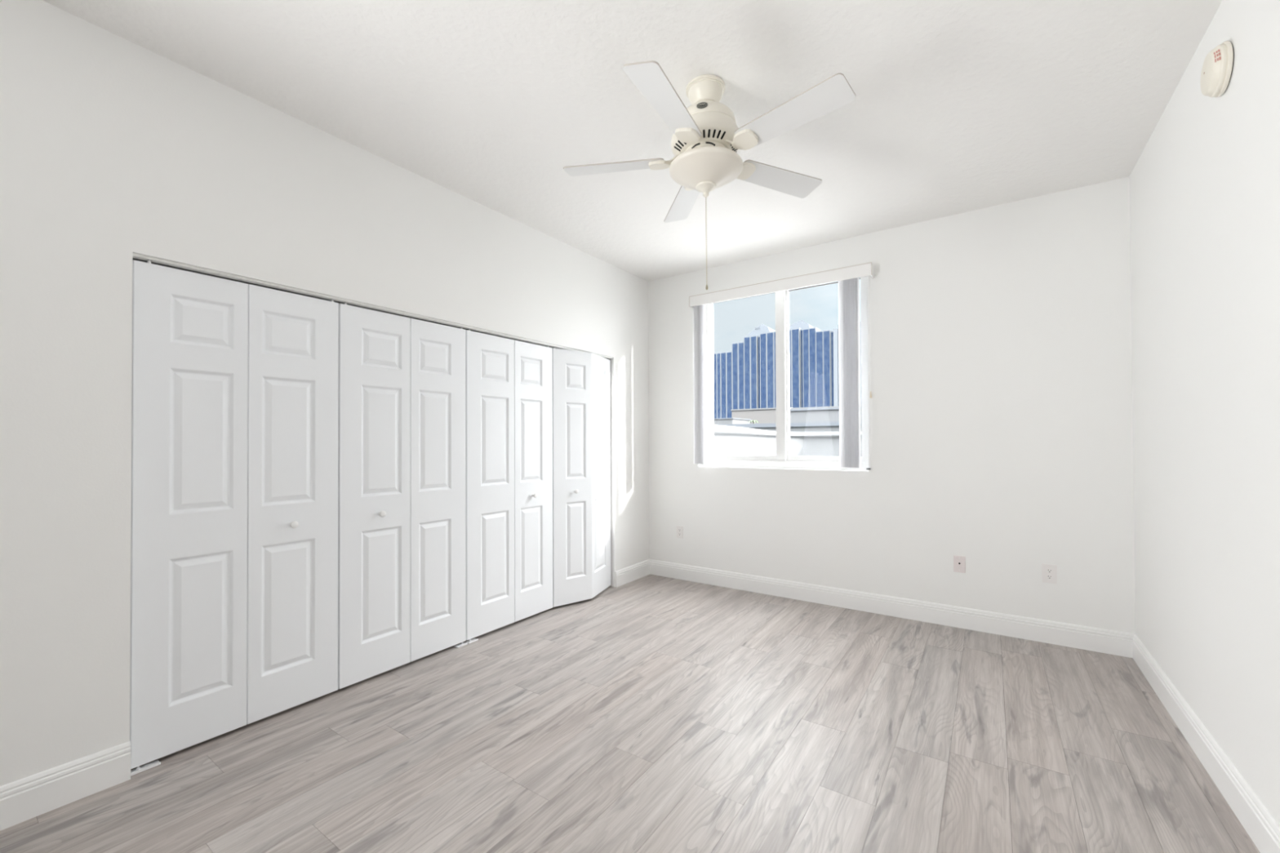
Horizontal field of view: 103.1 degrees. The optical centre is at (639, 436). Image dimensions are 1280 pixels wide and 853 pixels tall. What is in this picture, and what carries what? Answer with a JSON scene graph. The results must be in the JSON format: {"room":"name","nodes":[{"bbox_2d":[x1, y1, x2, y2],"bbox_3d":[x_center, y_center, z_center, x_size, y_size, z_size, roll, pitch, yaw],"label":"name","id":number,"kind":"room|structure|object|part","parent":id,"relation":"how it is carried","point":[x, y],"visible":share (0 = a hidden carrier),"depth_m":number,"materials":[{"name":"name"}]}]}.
{"room":"empty bedroom","nodes":[
{"label":"empty bedroom","id":0,"kind":"room"},
{"bbox_2d":[0,0,649,786],"bbox_3d":[-1.597,-0.108,2.664,0.115,2.880,5.774,-1,-1,35],"label":"wall","id":1,"kind":"structure","parent":0,"point":[113,148],"depth_m":1.96,"materials":[{"name":"white paint"}]},
{"bbox_2d":[0,741,130,831],"bbox_3d":[-2.521,1.251,1.187,0.016,0.142,1.909,-1,-1,35],"label":"baseboard","id":2,"kind":"structure","parent":1,"relation":"attached to","point":[21,800],"depth_m":1.82,"materials":[{"name":"white paint"}]},
{"bbox_2d":[132,253,612,359],"bbox_3d":[-1.139,-0.704,3.288,0.034,0.024,3.096,-1,-1,35],"label":"door track","id":3,"kind":"object","parent":1,"relation":"attached to","point":[148,259],"visible":0.98,"depth_m":2.58,"materials":[{"name":"white metal"}]},
{"bbox_2d":[129,260,338,768],"bbox_3d":[-1.785,0.306,2.323,0.068,2.008,0.773,-1,-1,35],"label":"bifold door","id":4,"kind":"structure","parent":3,"relation":"hanging from","point":[235,393],"depth_m":2.27,"materials":[{"name":"white paint"}]},
{"bbox_3d":[-1.673,0.425,2.455,0.036,0.035,0.035,-1,-1,35],"label":"knob","id":5,"kind":"part","parent":4,"relation":"part of","materials":[{"name":"white paint"}]},
{"bbox_2d":[337,303,466,688],"bbox_3d":[-1.342,0.310,2.965,0.068,2.008,0.776,-1,-1,35],"label":"bifold door","id":6,"kind":"structure","parent":3,"relation":"hanging from","point":[402,521],"depth_m":2.92,"materials":[{"name":"white paint"}]},
{"bbox_3d":[-1.427,0.428,2.812,0.036,0.035,0.035,-1,-1,35],"label":"knob","id":7,"kind":"part","parent":6,"relation":"part of","materials":[{"name":"white paint"}]},
{"bbox_2d":[466,329,552,639],"bbox_3d":[-0.896,0.314,3.613,0.068,2.008,0.786,-1,-1,35],"label":"bifold door","id":8,"kind":"structure","parent":3,"relation":"hanging from","point":[509,382],"depth_m":3.57,"materials":[{"name":"white paint"}]},
{"bbox_2d":[552,348,610,607],"bbox_3d":[-0.436,0.318,4.223,0.143,2.008,0.730,-1,-1,35],"label":"bifold door","id":9,"kind":"structure","parent":3,"relation":"hanging from","point":[581,380],"depth_m":4.09,"materials":[{"name":"white paint"}]},
{"bbox_2d":[615,559,649,586],"bbox_3d":[-0.058,1.275,4.763,0.016,0.142,0.555,-1,-1,35],"label":"baseboard","id":10,"kind":"structure","parent":1,"relation":"attached to","point":[624,575],"depth_m":4.73,"materials":[{"name":"white paint"}]},
{"bbox_2d":[132,259,553,348],"bbox_3d":[-1.373,-0.100,3.608,0.587,2.880,3.965,-1,-1,35],"label":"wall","id":11,"kind":"structure","parent":0,"point":[132,260],"depth_m":3.21,"materials":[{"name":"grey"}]},
{"bbox_2d":[0,573,1260,852],"bbox_3d":[-0.318,1.350,1.894,4.144,0.060,5.614,-1,-1,35],"label":"floor","id":12,"kind":"structure","parent":0,"point":[649,713],"depth_m":2.10,"materials":[{"name":"grey laminate"}]},
{"bbox_2d":[130,760,160,776],"bbox_3d":[-1.982,1.318,2.031,0.040,0.019,0.090,-1,-1,35],"label":"bracket","id":13,"kind":"object","parent":12,"relation":"on","point":[157,762],"visible":0.92,"depth_m":2.03,"materials":[{"name":"white metal"}]},
{"bbox_2d":[453,642,467,648],"bbox_3d":[-1.145,1.326,3.247,0.040,0.019,0.074,-1,-1,35],"label":"bracket","id":14,"kind":"object","parent":12,"relation":"on","point":[461,644],"visible":1,"depth_m":3.24,"materials":[{"name":"white metal"}]},
{"bbox_2d":[465,638,478,644],"bbox_3d":[-1.098,1.327,3.315,0.040,0.019,0.072,-1,-1,35],"label":"bracket","id":15,"kind":"object","parent":12,"relation":"on","point":[473,640],"visible":1,"depth_m":3.30,"materials":[{"name":"white metal"}]},
{"bbox_2d":[42,0,1222,281],"bbox_3d":[-0.268,-1.621,1.880,4.354,0.120,5.974,-1,-1,35],"label":"ceiling","id":16,"kind":"structure","parent":0,"point":[959,106],"depth_m":2.28,"materials":[{"name":"white paint"}]},
{"bbox_2d":[563,60,855,289],"bbox_3d":[0.293,-1.107,2.236,1.253,0.906,1.239,-1,-1,35],"label":"ceiling fan","id":17,"kind":"object","parent":16,"relation":"hanging from","point":[707,138],"visible":1,"depth_m":2.15,"materials":[{"name":"painted metal"},{"name":"painted wood"},{"name":"frosted glass"}]},
{"bbox_3d":[-0.116,-1.240,2.341,0.462,0.006,0.138,0,12,10],"label":"blade","id":18,"kind":"part","parent":17,"relation":"part of","materials":[{"name":"white wood"}]},
{"bbox_3d":[0.101,-1.245,1.903,0.138,0.006,0.462,14,6,27],"label":"blade","id":19,"kind":"part","parent":17,"relation":"part of","materials":[{"name":"white wood"}]},
{"bbox_3d":[0.167,-1.254,2.293,0.087,0.048,0.044,0,-1,10],"label":"blade arm","id":20,"kind":"part","parent":17,"relation":"part of","materials":[{"name":"beige metal"}]},
{"bbox_3d":[0.234,-1.238,2.683,0.138,0.006,0.462,-13,1,-8],"label":"blade","id":21,"kind":"part","parent":17,"relation":"part of","materials":[{"name":"white wood"}]},
{"bbox_3d":[0.296,-0.872,2.267,0.006,0.395,0.004,-1,-1,35],"label":"pull chain","id":22,"kind":"part","parent":17,"relation":"part of","materials":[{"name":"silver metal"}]},
{"bbox_3d":[0.294,-1.164,2.270,0.326,0.092,0.326,-1,-1,35],"label":"lamp shade","id":23,"kind":"part","parent":17,"relation":"part of","materials":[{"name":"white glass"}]},
{"bbox_3d":[0.384,-1.256,2.179,0.044,0.048,0.087,0,-1,-44],"label":"blade arm","id":24,"kind":"part","parent":17,"relation":"part of","materials":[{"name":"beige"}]},
{"bbox_3d":[0.667,-1.242,2.455,0.462,0.006,0.138,0,-14,-26],"label":"blade","id":25,"kind":"part","parent":17,"relation":"part of","materials":[{"name":"white wood"}]},
{"bbox_3d":[0.585,-1.246,1.974,0.462,0.006,0.138,-1,-14,46],"label":"blade","id":26,"kind":"part","parent":17,"relation":"part of","materials":[{"name":"white wood"}]},
{"bbox_2d":[648,176,1135,633],"bbox_3d":[1.285,-0.079,4.306,4.174,2.930,0.200,-1,-1,35],"label":"wall","id":27,"kind":"structure","parent":0,"point":[1001,424],"depth_m":3.53,"materials":[{"name":"white paint"}]},
{"bbox_2d":[676,525,683,538],"bbox_3d":[0.376,0.903,4.799,0.070,0.114,0.008,-1,-1,35],"label":"wall outlet","id":28,"kind":"object","parent":27,"relation":"attached to","point":[679,529],"visible":1,"depth_m":4.79,"materials":[{"name":"white plastic"}]},
{"bbox_2d":[688,262,874,470],"bbox_3d":[1.116,-0.515,4.247,1.546,1.548,0.092,-1,-1,35],"label":"vertical blind","id":29,"kind":"object","parent":27,"relation":"attached to","point":[847,277],"visible":1,"depth_m":3.92,"materials":[{"name":"white vinyl"}]},
{"bbox_3d":[1.089,-1.242,4.218,1.546,0.094,0.004,-1,-1,35],"label":"edge trim","id":30,"kind":"part","parent":29,"relation":"part of","materials":[{"name":"beige plastic"}]},
{"bbox_3d":[1.741,-0.508,3.837,0.004,1.475,0.003,-1,-1,35],"label":"pull cord","id":31,"kind":"part","parent":29,"relation":"part of","materials":[{"name":"white plastic"}]},
{"bbox_2d":[702,275,869,470],"bbox_3d":[1.209,-0.512,4.393,1.462,1.566,0.077,-1,-1,35],"label":"window","id":32,"kind":"structure","parent":27,"relation":"in","point":[783,459],"depth_m":4.36,"materials":[{"name":"white plastic"}]},
{"bbox_3d":[0.942,-0.533,4.561,0.741,1.490,0.030,-1,-1,35],"label":"sash","id":33,"kind":"part","parent":32,"relation":"part of","materials":[{"name":"white plastic"}]},
{"bbox_3d":[1.498,-0.538,4.215,0.695,1.490,0.028,-1,-1,35],"label":"sash","id":34,"kind":"part","parent":32,"relation":"part of","materials":[{"name":"white plastic"}]},
{"bbox_2d":[649,559,1134,657],"bbox_3d":[1.518,1.262,4.005,3.472,0.142,0.016,-1,-1,35],"label":"baseboard","id":35,"kind":"structure","parent":27,"relation":"attached to","point":[1070,635],"depth_m":3.65,"materials":[{"name":"white paint"}]},
{"bbox_2d":[953,555,965,573],"bbox_3d":[2.217,0.887,3.527,0.070,0.114,0.014,-1,-1,35],"label":"cable jack","id":36,"kind":"object","parent":27,"relation":"attached to","point":[959,562],"visible":1,"depth_m":3.53,"materials":[{"name":"white plastic"}]},
{"bbox_2d":[1041,563,1057,583],"bbox_3d":[2.621,0.879,3.253,0.074,0.120,0.008,-1,-1,35],"label":"wall outlet","id":37,"kind":"object","parent":27,"relation":"attached to","point":[1049,571],"visible":1,"depth_m":3.25,"materials":[{"name":"white plastic"}]},
{"bbox_2d":[1045,568,1053,573],"bbox_3d":[2.619,0.859,3.251,0.034,0.025,0.002,-1,-1,35],"label":"receptacle","id":38,"kind":"object","parent":37,"relation":"attached to","point":[1047,571],"depth_m":3.25,"materials":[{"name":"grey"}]},
{"bbox_2d":[1045,574,1053,578],"bbox_3d":[2.619,0.898,3.250,0.034,0.025,0.002,-1,-1,35],"label":"receptacle","id":39,"kind":"object","parent":37,"relation":"attached to","point":[1047,576],"depth_m":3.25,"materials":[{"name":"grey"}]},
{"bbox_2d":[1128,0,1279,826],"bbox_3d":[1.448,-0.114,0.688,0.200,2.930,5.974,-1,-1,35],"label":"wall","id":40,"kind":"structure","parent":0,"point":[1205,184],"depth_m":1.91,"materials":[{"name":"white paint"}]},
{"bbox_2d":[1132,633,1279,852],"bbox_3d":[1.365,1.231,0.736,0.016,0.142,5.574,-1,-1,35],"label":"baseboard","id":41,"kind":"structure","parent":40,"relation":"attached to","point":[1260,824],"depth_m":1.92,"materials":[{"name":"white paint"}]},
{"bbox_2d":[1200,40,1234,97],"bbox_3d":[2.068,-1.313,1.829,0.052,0.172,0.172,-1,-1,35],"label":"smoke detector","id":42,"kind":"object","parent":40,"relation":"attached to","point":[1218,64],"visible":1,"depth_m":1.79,"materials":[{"name":"white plastic"}]},
{"label":"outside","id":43,"kind":"structure","parent":0,"visible":0},
{"bbox_3d":[76.860,15.159,199.525,420.000,0.500,384.000,-1,-1,35],"label":"ground","id":44,"kind":"structure","parent":43,"visible":0},
{"bbox_2d":[714,417,751,424],"bbox_3d":[7.271,5.928,61.068,10.800,15.860,5.100,-1,-1,35],"label":"annex building","id":45,"kind":"structure","parent":44,"relation":"on","point":[717,420],"depth_m":56.95,"materials":[{"name":"grey paint"}]},
{"bbox_2d":[730,407,793,423],"bbox_3d":[18.115,5.216,67.568,7.500,17.320,12.100,-1,-1,35],"label":"podium building","id":46,"kind":"structure","parent":44,"relation":"on","point":[763,415],"depth_m":62.82,"materials":[{"name":"grey paint"}]},
{"bbox_2d":[713,320,861,417],"bbox_3d":[34.769,-5.894,119.339,42.000,40.400,16.060,-1,-1,35],"label":"building","id":47,"kind":"structure","parent":44,"relation":"on","point":[744,376],"depth_m":113.26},
{"bbox_2d":[716,421,862,431],"bbox_3d":[8.928,6.521,40.191,29.200,14.260,22.600,-1,-1,35],"label":"building","id":48,"kind":"structure","parent":44,"relation":"on","point":[807,426],"depth_m":26.80,"materials":[{"name":"grey paint"}]},
{"bbox_2d":[790,404,861,422],"bbox_3d":[23.012,5.333,52.021,14.200,16.750,12.150,-1,-1,35],"label":"building","id":49,"kind":"structure","parent":44,"relation":"on","point":[818,414],"depth_m":49.22,"materials":[{"name":"grey paint"}]},
{"bbox_3d":[22.774,-2.605,52.239,13.700,0.130,12.150,-1,-1,35],"label":"cornice","id":50,"kind":"part","parent":49,"relation":"part of","materials":[{"name":"grey concrete"}]},
{"bbox_3d":[6.574,1.545,7.406,9.600,0.200,10.926,-1,-1,35],"label":"floor","id":51,"kind":"structure","parent":0,"visible":0},
{"bbox_2d":[714,424,862,456],"bbox_3d":[4.973,2.089,8.939,8.015,4.555,11.211,-1,-1,35],"label":"wall","id":52,"kind":"structure","parent":51,"relation":"on","point":[728,440],"depth_m":12.15,"materials":[{"name":"grey paint"}]}
]}

